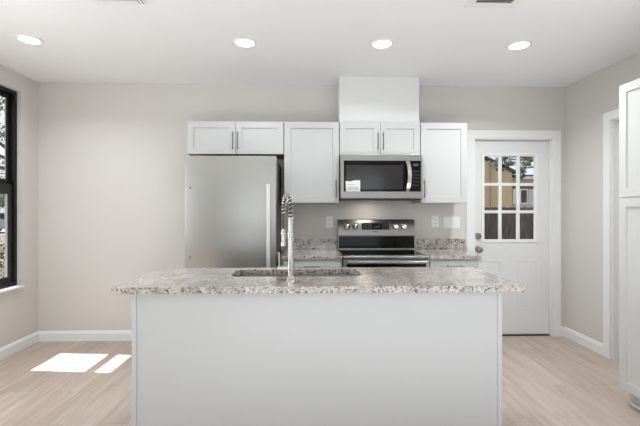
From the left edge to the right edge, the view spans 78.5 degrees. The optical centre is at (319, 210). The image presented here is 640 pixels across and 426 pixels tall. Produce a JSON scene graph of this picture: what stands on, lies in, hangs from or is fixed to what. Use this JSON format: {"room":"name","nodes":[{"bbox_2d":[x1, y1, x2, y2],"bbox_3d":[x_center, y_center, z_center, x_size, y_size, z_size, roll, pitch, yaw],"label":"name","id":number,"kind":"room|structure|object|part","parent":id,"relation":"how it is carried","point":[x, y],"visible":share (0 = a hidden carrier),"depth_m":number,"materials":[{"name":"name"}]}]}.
{"room":"kitchen","nodes":[
{"label":"kitchen","id":0,"kind":"room"},
{"bbox_2d":[0,64,37,347],"bbox_3d":[-2.773,0.013,-0.092,0.150,2.582,8.300,0,0,-2],"label":"wall","id":1,"kind":"structure","parent":0,"point":[18,307],"depth_m":3.72,"materials":[{"name":"beige paint"}]},
{"bbox_2d":[0,85,24,293],"bbox_3d":[-2.829,-0.196,3.416,0.135,1.830,0.515,0,0,-2],"label":"window","id":2,"kind":"structure","parent":1,"relation":"in","point":[8,186],"depth_m":3.63,"materials":[{"name":"black plastic"}]},
{"bbox_3d":[-2.880,-0.638,3.414,0.018,0.875,0.445,0,0,-2],"label":"sash","id":3,"kind":"part","parent":2,"relation":"part of","materials":[{"name":"black plastic"}]},
{"bbox_3d":[-2.857,0.211,3.415,0.024,0.905,0.445,0,0,-2],"label":"sash","id":4,"kind":"part","parent":2,"relation":"part of","materials":[{"name":"black plastic"}]},
{"bbox_3d":[-2.864,-0.206,3.415,0.065,1.810,0.515,0,0,-2],"label":"frame","id":5,"kind":"part","parent":2,"relation":"part of","materials":[{"name":"black plastic"}]},
{"bbox_3d":[-2.797,0.708,3.417,0.070,0.022,0.515,0,0,-2],"label":"sill","id":6,"kind":"part","parent":2,"relation":"part of","materials":[{"name":"white paint"}]},
{"bbox_2d":[0,332,38,359],"bbox_3d":[-2.691,1.253,-0.097,0.015,0.102,7.984,0,0,-2],"label":"baseboard","id":7,"kind":"structure","parent":1,"relation":"attached to","point":[5,351],"depth_m":3.63,"materials":[{"name":"white paint"}]},
{"bbox_2d":[38,82,564,330],"bbox_3d":[-0.139,0.013,4.059,5.350,2.582,0.150,0,0,-2],"label":"wall","id":8,"kind":"structure","parent":0,"point":[111,156],"depth_m":3.94,"materials":[{"name":"beige paint"}]},
{"bbox_2d":[38,330,130,341],"bbox_3d":[-1.976,1.253,3.925,1.670,0.102,0.015,0,0,-2],"label":"baseboard","id":9,"kind":"structure","parent":8,"relation":"attached to","point":[89,335],"depth_m":3.91,"materials":[{"name":"white paint"}]},
{"bbox_2d":[187,121,283,158],"bbox_3d":[-0.789,-0.675,3.783,0.894,0.306,0.364,0,0,-2],"label":"upper cabinet","id":10,"kind":"object","parent":8,"relation":"attached to","point":[204,138],"visible":0.96,"depth_m":3.64,"materials":[{"name":"white paint"}]},
{"bbox_3d":[-1.008,-0.675,3.639,0.444,0.302,0.020,0,0,-2],"label":"door","id":11,"kind":"part","parent":10,"relation":"part of","materials":[{"name":"white paint"}]},
{"bbox_3d":[-0.562,-0.675,3.652,0.443,0.302,0.020,0,0,-2],"label":"door","id":12,"kind":"part","parent":10,"relation":"part of","materials":[{"name":"white paint"}]},
{"bbox_2d":[284,122,338,203],"bbox_3d":[-0.082,-0.449,3.802,0.516,0.758,0.364,0,0,-2],"label":"upper cabinet","id":13,"kind":"object","parent":8,"relation":"attached to","point":[311,149],"visible":0.97,"depth_m":3.66,"materials":[{"name":"white paint"}]},
{"bbox_2d":[286,239,336,248],"bbox_3d":[-0.085,0.339,3.974,0.521,0.101,0.021,0,0,-2],"label":"backsplash","id":14,"kind":"structure","parent":8,"relation":"attached to","point":[297,243],"depth_m":3.96,"materials":[{"name":"stone"}]},
{"bbox_2d":[326,216,332,227],"bbox_3d":[0.097,0.118,3.986,0.074,0.118,0.009,0,0,-2],"label":"wall outlet","id":15,"kind":"object","parent":8,"relation":"attached to","point":[329,219],"visible":1,"depth_m":3.98,"materials":[{"name":"white plastic"}]},
{"bbox_2d":[339,122,419,155],"bbox_3d":[0.559,-0.671,3.820,0.760,0.313,0.364,0,0,-2],"label":"upper cabinet","id":16,"kind":"object","parent":8,"relation":"attached to","point":[354,137],"visible":0.95,"depth_m":3.68,"materials":[{"name":"white paint"}]},
{"bbox_3d":[0.375,-0.671,3.678,0.378,0.309,0.020,0,0,-2],"label":"door","id":17,"kind":"part","parent":16,"relation":"part of","materials":[{"name":"white paint"}]},
{"bbox_2d":[337,76,418,122],"bbox_3d":[0.561,-1.053,3.869,0.765,0.448,0.267,0,0,-2],"label":"duct cover","id":18,"kind":"object","parent":16,"relation":"on","point":[359,98],"visible":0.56,"depth_m":3.73,"materials":[{"name":"white paint"}]},
{"bbox_2d":[339,154,421,200],"bbox_3d":[0.560,-0.305,3.773,0.755,0.418,0.457,0,0,-2],"label":"microwave","id":19,"kind":"object","parent":16,"relation":"attached to","point":[362,177],"visible":0.97,"depth_m":3.58,"materials":[{"name":"grey metal"}]},
{"bbox_2d":[347,184,358,189],"bbox_3d":[0.301,-0.212,3.574,0.102,0.053,0.001,0,0,-2],"label":"label","id":20,"kind":"object","parent":19,"relation":"attached to","point":[349,186],"depth_m":3.57,"materials":[{"name":"white paper"}]},
{"bbox_3d":[0.572,-0.315,3.587,0.709,0.283,0.004,0,0,-2],"label":"glass","id":21,"kind":"part","parent":19,"relation":"part of","materials":[{"name":"black glass"}]},
{"bbox_3d":[0.808,-0.314,3.572,0.046,0.278,0.042,0,0,-2],"label":"handle","id":22,"kind":"part","parent":19,"relation":"part of","materials":[{"name":"silver metal"}]},
{"bbox_3d":[0.753,-0.671,3.688,0.374,0.309,0.020,0,0,-2],"label":"door","id":23,"kind":"part","parent":16,"relation":"part of","materials":[{"name":"white paint"}]},
{"bbox_2d":[431,216,438,226],"bbox_3d":[1.180,0.114,4.016,0.074,0.118,0.009,0,0,-2],"label":"wall outlet","id":24,"kind":"object","parent":8,"relation":"attached to","point":[434,219],"visible":1,"depth_m":4.01,"materials":[{"name":"white plastic"}]},
{"bbox_2d":[411,123,466,203],"bbox_3d":[1.165,-0.449,3.837,0.445,0.758,0.364,0,0,-2],"label":"upper cabinet","id":25,"kind":"object","parent":8,"relation":"attached to","point":[443,146],"visible":0.98,"depth_m":3.70,"materials":[{"name":"white paint"}]},
{"bbox_2d":[415,239,464,248],"bbox_3d":[1.217,0.339,4.010,0.534,0.101,0.021,0,0,-2],"label":"backsplash","id":26,"kind":"structure","parent":8,"relation":"attached to","point":[419,243],"depth_m":4.00,"materials":[{"name":"stone"}]},
{"bbox_2d":[443,217,459,227],"bbox_3d":[1.351,0.124,4.019,0.172,0.118,0.011,0,0,-2],"label":"switch plate","id":27,"kind":"object","parent":8,"relation":"attached to","point":[448,222],"visible":1,"depth_m":4.02,"materials":[{"name":"white plastic"}]},
{"bbox_2d":[475,141,549,333],"bbox_3d":[1.996,0.282,4.060,0.793,2.008,0.115,0,0,-2],"label":"door","id":28,"kind":"structure","parent":8,"relation":"in","point":[522,261],"depth_m":4.07,"materials":[{"name":"white paint"}]},
{"bbox_3d":[1.640,0.404,4.028,0.066,0.066,0.071,0,0,-2],"label":"knob","id":29,"kind":"part","parent":28,"relation":"part of","materials":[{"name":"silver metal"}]},
{"bbox_3d":[1.787,0.774,4.066,0.200,0.510,0.005,0,0,-2],"label":"raised panel","id":30,"kind":"part","parent":28,"relation":"part of","materials":[{"name":"white paint"}]},
{"bbox_3d":[1.971,-0.132,4.083,0.599,0.928,0.040,0,0,-2],"label":"lite frame","id":31,"kind":"part","parent":28,"relation":"part of","materials":[{"name":"white paint"}]},
{"bbox_3d":[2.157,0.774,4.077,0.220,0.510,0.005,0,0,-2],"label":"raised panel","id":32,"kind":"part","parent":28,"relation":"part of","materials":[{"name":"white paint"}]},
{"bbox_2d":[466,130,560,336],"bbox_3d":[1.992,0.240,4.109,0.988,2.128,0.168,0,0,-2],"label":"trim","id":33,"kind":"structure","parent":8,"relation":"attached to","point":[554,137],"depth_m":4.04,"materials":[{"name":"white paint"}]},
{"bbox_2d":[502,334,549,335],"bbox_3d":[1.991,1.297,4.128,0.792,0.014,0.130,0,0,-2],"label":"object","id":34,"kind":"structure","parent":8,"relation":"attached to","point":[502,334],"depth_m":4.07,"materials":[{"name":"brown metal"}]},
{"bbox_2d":[561,326,563,336],"bbox_3d":[2.505,1.253,4.050,0.034,0.102,0.015,0,0,-2],"label":"baseboard","id":35,"kind":"structure","parent":8,"relation":"attached to","point":[562,327],"depth_m":4.04,"materials":[{"name":"white paint"}]},
{"bbox_2d":[0,0,639,86],"bbox_3d":[-0.025,-1.338,-0.015,5.650,0.120,8.300,0,0,-2],"label":"ceiling","id":36,"kind":"structure","parent":0,"point":[300,42],"depth_m":2.95,"materials":[{"name":"white paint"}]},
{"bbox_2d":[14,34,43,44],"bbox_3d":[-2.171,-1.273,2.926,0.180,0.009,0.180,0,0,-2],"label":"recessed light","id":37,"kind":"object","parent":36,"relation":"in","point":[24,38],"visible":1,"depth_m":2.92,"materials":[{"name":"white paint"}]},
{"bbox_2d":[93,0,146,4],"bbox_3d":[-1.220,-1.273,2.285,0.310,0.009,0.265,0,0,-2],"label":"ceiling vent","id":38,"kind":"object","parent":36,"relation":"in","point":[118,2],"visible":1,"depth_m":2.39,"materials":[{"name":"white metal"}]},
{"bbox_2d":[233,37,256,47],"bbox_3d":[-0.571,-1.273,2.979,0.180,0.009,0.180,0,0,-2],"label":"recessed light","id":39,"kind":"object","parent":36,"relation":"in","point":[244,42],"visible":1,"depth_m":2.97,"materials":[{"name":"white paint"}]},
{"bbox_2d":[370,38,393,48],"bbox_3d":[0.474,-1.273,2.998,0.180,0.009,0.180,0,0,-2],"label":"recessed light","id":40,"kind":"object","parent":36,"relation":"in","point":[382,43],"visible":1,"depth_m":2.99,"materials":[{"name":"white paint"}]},
{"bbox_2d":[464,0,521,7],"bbox_3d":[1.064,-1.273,2.337,0.322,0.009,0.240,0,0,-2],"label":"ceiling vent","id":41,"kind":"object","parent":36,"relation":"in","point":[471,3],"visible":1,"depth_m":2.41,"materials":[{"name":"white metal"}]},
{"bbox_2d":[506,40,531,49],"bbox_3d":[1.537,-1.273,3.026,0.180,0.009,0.180,0,0,-2],"label":"recessed light","id":42,"kind":"object","parent":36,"relation":"in","point":[521,44],"visible":1,"depth_m":3.02,"materials":[{"name":"white paint"}]},
{"bbox_2d":[0,336,639,425],"bbox_3d":[-0.025,1.364,-0.015,5.650,0.120,8.300,0,0,-2],"label":"floor","id":43,"kind":"structure","parent":0,"point":[547,380],"depth_m":2.94,"materials":[{"name":"brown wood"}]},
{"bbox_2d":[185,156,280,267],"bbox_3d":[-0.751,0.425,3.563,0.754,1.758,0.747,0,0,-2],"label":"refrigerator","id":44,"kind":"object","parent":43,"relation":"on","point":[233,203],"visible":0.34,"depth_m":3.25,"materials":[{"name":"grey metal"}]},
{"bbox_3d":[-0.424,0.194,3.229,0.032,0.820,0.062,0,0,-2],"label":"handle","id":45,"kind":"part","parent":44,"relation":"part of","materials":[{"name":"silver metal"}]},
{"bbox_2d":[282,260,341,267],"bbox_3d":[-0.074,0.862,3.648,0.513,0.884,0.670,0,0,-2],"label":"base cabinet","id":46,"kind":"object","parent":43,"relation":"on","point":[297,263],"visible":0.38,"depth_m":3.35,"materials":[{"name":"white paint"}]},
{"bbox_2d":[282,239,342,259],"bbox_3d":[-0.076,0.354,3.662,0.521,0.131,0.644,0,0,-2],"label":"countertop","id":47,"kind":"structure","parent":46,"relation":"on","point":[304,249],"depth_m":3.81,"materials":[{"name":"stone"}]},
{"bbox_2d":[131,292,501,425],"bbox_3d":[-0.013,0.865,2.346,1.926,0.878,0.622,0,0,-2],"label":"base cabinet","id":48,"kind":"object","parent":43,"relation":"on","point":[292,359],"visible":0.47,"depth_m":2.04,"materials":[{"name":"paint"}]},
{"bbox_3d":[-0.955,0.865,2.040,0.024,0.878,0.064,0,0,-2],"label":"corner post","id":49,"kind":"part","parent":48,"relation":"part of","materials":[{"name":"paint"}]},
{"bbox_2d":[111,267,525,294],"bbox_3d":[-0.003,0.407,2.342,2.130,0.035,0.673,0,0,-2],"label":"countertop","id":50,"kind":"structure","parent":48,"relation":"on","point":[369,279],"depth_m":2.15,"materials":[{"name":"stone"}]},
{"bbox_2d":[277,193,295,279],"bbox_3d":[-0.194,0.144,2.305,0.106,0.491,0.193,0,0,-2],"label":"faucet","id":51,"kind":"object","parent":50,"relation":"on","point":[290,268],"visible":1,"depth_m":2.23,"materials":[{"name":"silver metal"}]},
{"bbox_3d":[-0.233,0.281,2.235,0.017,0.086,0.013,0,0,-2],"label":"lever","id":52,"kind":"part","parent":51,"relation":"part of","materials":[{"name":"silver metal"}]},
{"bbox_3d":[-0.195,0.139,2.309,0.037,0.034,0.191,0,0,-21],"label":"dock arm","id":53,"kind":"part","parent":51,"relation":"part of","materials":[{"name":"silver metal"}]},
{"bbox_2d":[236,274,357,276],"bbox_3d":[-0.144,0.515,2.463,0.838,0.180,0.326,0,0,-2],"label":"sink","id":54,"kind":"object","parent":50,"relation":"in","point":[245,275],"visible":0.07,"depth_m":2.61,"materials":[{"name":"silver metal"}]},
{"bbox_3d":[0.946,0.865,2.093,0.024,0.878,0.064,0,0,-2],"label":"corner post","id":55,"kind":"part","parent":48,"relation":"part of","materials":[{"name":"paint"}]},
{"bbox_2d":[338,219,428,266],"bbox_3d":[0.574,0.698,3.631,0.770,1.212,0.721,0,0,-2],"label":"range","id":56,"kind":"object","parent":43,"relation":"on","point":[361,242],"visible":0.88,"depth_m":3.91,"materials":[{"name":"grey metal"}]},
{"bbox_3d":[0.554,0.159,3.925,0.272,0.066,0.013,0,0,-2],"label":"control panel","id":57,"kind":"part","parent":56,"relation":"part of","materials":[{"name":"black glass"}]},
{"bbox_3d":[0.566,0.318,3.917,0.759,0.123,0.008,0,0,-2],"label":"splash glass","id":58,"kind":"part","parent":56,"relation":"part of","materials":[{"name":"black glass"}]},
{"bbox_2d":[339,249,424,255],"bbox_3d":[0.556,0.396,3.660,0.729,0.016,0.515,0,0,-2],"label":"cooktop","id":59,"kind":"object","parent":56,"relation":"in","point":[343,251],"depth_m":3.61,"materials":[{"name":"black glass"}]},
{"bbox_3d":[0.565,0.746,3.342,0.731,0.656,0.032,0,0,-2],"label":"oven door","id":60,"kind":"part","parent":56,"relation":"part of","materials":[{"name":"silver metal"}]},
{"bbox_3d":[0.565,0.399,3.364,0.737,0.024,0.076,0,0,-2],"label":"trim","id":61,"kind":"part","parent":56,"relation":"part of","materials":[{"name":"silver metal"}]},
{"bbox_3d":[0.566,0.436,3.298,0.667,0.019,0.056,0,0,-2],"label":"oven handle","id":62,"kind":"part","parent":56,"relation":"part of","materials":[{"name":"silver metal"}]},
{"bbox_2d":[429,259,477,268],"bbox_3d":[1.148,0.862,3.683,0.438,0.884,0.670,0,0,-2],"label":"base cabinet","id":63,"kind":"object","parent":43,"relation":"on","point":[432,262],"visible":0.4,"depth_m":3.38,"materials":[{"name":"white paint"}]},
{"bbox_2d":[412,239,480,258],"bbox_3d":[1.210,0.354,3.698,0.566,0.131,0.644,0,0,-2],"label":"countertop","id":64,"kind":"structure","parent":63,"relation":"on","point":[434,248],"depth_m":3.91,"materials":[{"name":"stone"}]},
{"bbox_2d":[619,78,639,409],"bbox_3d":[2.298,0.230,2.055,0.589,2.148,1.208,0,0,-2],"label":"pantry cabinet","id":65,"kind":"object","parent":43,"relation":"on","point":[629,93],"visible":1,"depth_m":2.57,"materials":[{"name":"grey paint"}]},
{"bbox_3d":[2.036,0.556,2.500,0.020,1.276,0.300,0,0,-2],"label":"door","id":66,"kind":"part","parent":65,"relation":"part of","materials":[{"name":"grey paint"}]},
{"bbox_3d":[2.036,-0.465,2.500,0.020,0.753,0.300,0,0,-2],"label":"door","id":67,"kind":"part","parent":65,"relation":"part of","materials":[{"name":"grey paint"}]},
{"bbox_3d":[2.105,1.293,2.035,0.016,0.022,1.178,0,0,-2],"label":"shoe moulding","id":68,"kind":"part","parent":65,"relation":"part of","materials":[{"name":"white paint"}]},
{"bbox_2d":[565,51,639,358],"bbox_3d":[2.724,0.013,0.062,0.150,2.582,8.300,0,0,-2],"label":"wall","id":69,"kind":"structure","parent":0,"point":[588,98],"depth_m":3.73,"materials":[{"name":"beige paint"}]},
{"bbox_2d":[564,327,602,355],"bbox_3d":[2.538,1.253,3.784,0.015,0.102,0.548,0,0,-2],"label":"baseboard","id":70,"kind":"structure","parent":69,"relation":"attached to","point":[581,339],"depth_m":3.75,"materials":[{"name":"white paint"}]},
{"bbox_2d":[603,108,620,359],"bbox_3d":[2.630,0.217,3.097,0.168,2.173,0.833,0,0,-2],"label":"trim","id":71,"kind":"structure","parent":69,"relation":"attached to","point":[614,114],"depth_m":3.43,"materials":[{"name":"white paint"}]},
{"label":"outside","id":72,"kind":"structure","parent":0,"visible":0},
{"bbox_2d":[0,235,4,277],"bbox_3d":[-0.755,1.654,26.975,120.000,0.200,74.000,0,0,-2],"label":"ground","id":73,"kind":"structure","parent":72,"point":[2,237],"depth_m":15.99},
{"bbox_2d":[0,96,4,178],"bbox_3d":[-9.499,-1.265,11.293,2.902,5.669,3.002,0,0,-2],"label":"oak tree","id":74,"kind":"object","parent":73,"relation":"on","point":[2,134],"visible":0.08,"depth_m":11.27,"materials":[{"name":"green plant"}]},
{"bbox_2d":[0,242,4,277],"bbox_3d":[-6.639,1.060,7.707,1.196,1.006,1.234,0,0,-2],"label":"dry shrub","id":75,"kind":"object","parent":73,"relation":"on","point":[2,257],"visible":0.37,"depth_m":7.84,"materials":[{"name":"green plant"}]},
{"bbox_2d":[0,178,4,208],"bbox_3d":[-30.428,-0.941,37.345,5.379,5.024,6.557,0,0,14],"label":"street tree","id":76,"kind":"object","parent":73,"relation":"on","point":[2,200],"visible":0.09,"depth_m":38.15,"materials":[{"name":"green plant"}]},
{"bbox_2d":[484,156,533,207],"bbox_3d":[12.456,-1.361,30.322,13.000,5.830,8.450,0,0,-2],"label":"house","id":77,"kind":"structure","parent":73,"relation":"on","point":[490,173],"depth_m":26.34,"materials":[{"name":"beige paint"}]},
{"bbox_3d":[13.713,-0.946,26.343,0.390,0.840,0.010,0,0,-2],"label":"pane","id":78,"kind":"part","parent":77,"relation":"part of","materials":[{"name":"clear glass"}]},
{"bbox_3d":[14.507,-0.946,26.756,0.340,0.840,0.010,0,0,-2],"label":"pane","id":79,"kind":"part","parent":77,"relation":"part of","materials":[{"name":"white glass"}]},
{"bbox_2d":[484,207,533,238],"bbox_3d":[8.998,0.687,18.325,13.016,1.735,0.160,0,0,-2],"label":"wooden fence","id":80,"kind":"object","parent":73,"relation":"on","point":[490,219],"visible":0.12,"depth_m":18.24,"materials":[{"name":"brown wood"}]},
{"bbox_2d":[487,156,533,179],"bbox_3d":[7.104,-1.009,12.149,3.940,5.147,2.683,0,0,-2],"label":"tree","id":81,"kind":"object","parent":73,"relation":"on","point":[525,161],"visible":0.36,"depth_m":11.96,"materials":[{"name":"green plant"}]},
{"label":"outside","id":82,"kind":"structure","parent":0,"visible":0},
{"bbox_3d":[-23.746,1.548,26.332,7.000,0.012,74.000,0,0,-2],"label":"street","id":83,"kind":"object","parent":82,"visible":0},
{"bbox_2d":[0,212,4,230],"bbox_3d":[-22.361,0.833,26.869,1.784,1.418,4.484,0,0,-2],"label":"parked car","id":84,"kind":"object","parent":83,"relation":"on","point":[2,215],"visible":0.18,"depth_m":26.53,"materials":[{"name":"silver metal"}]}
]}

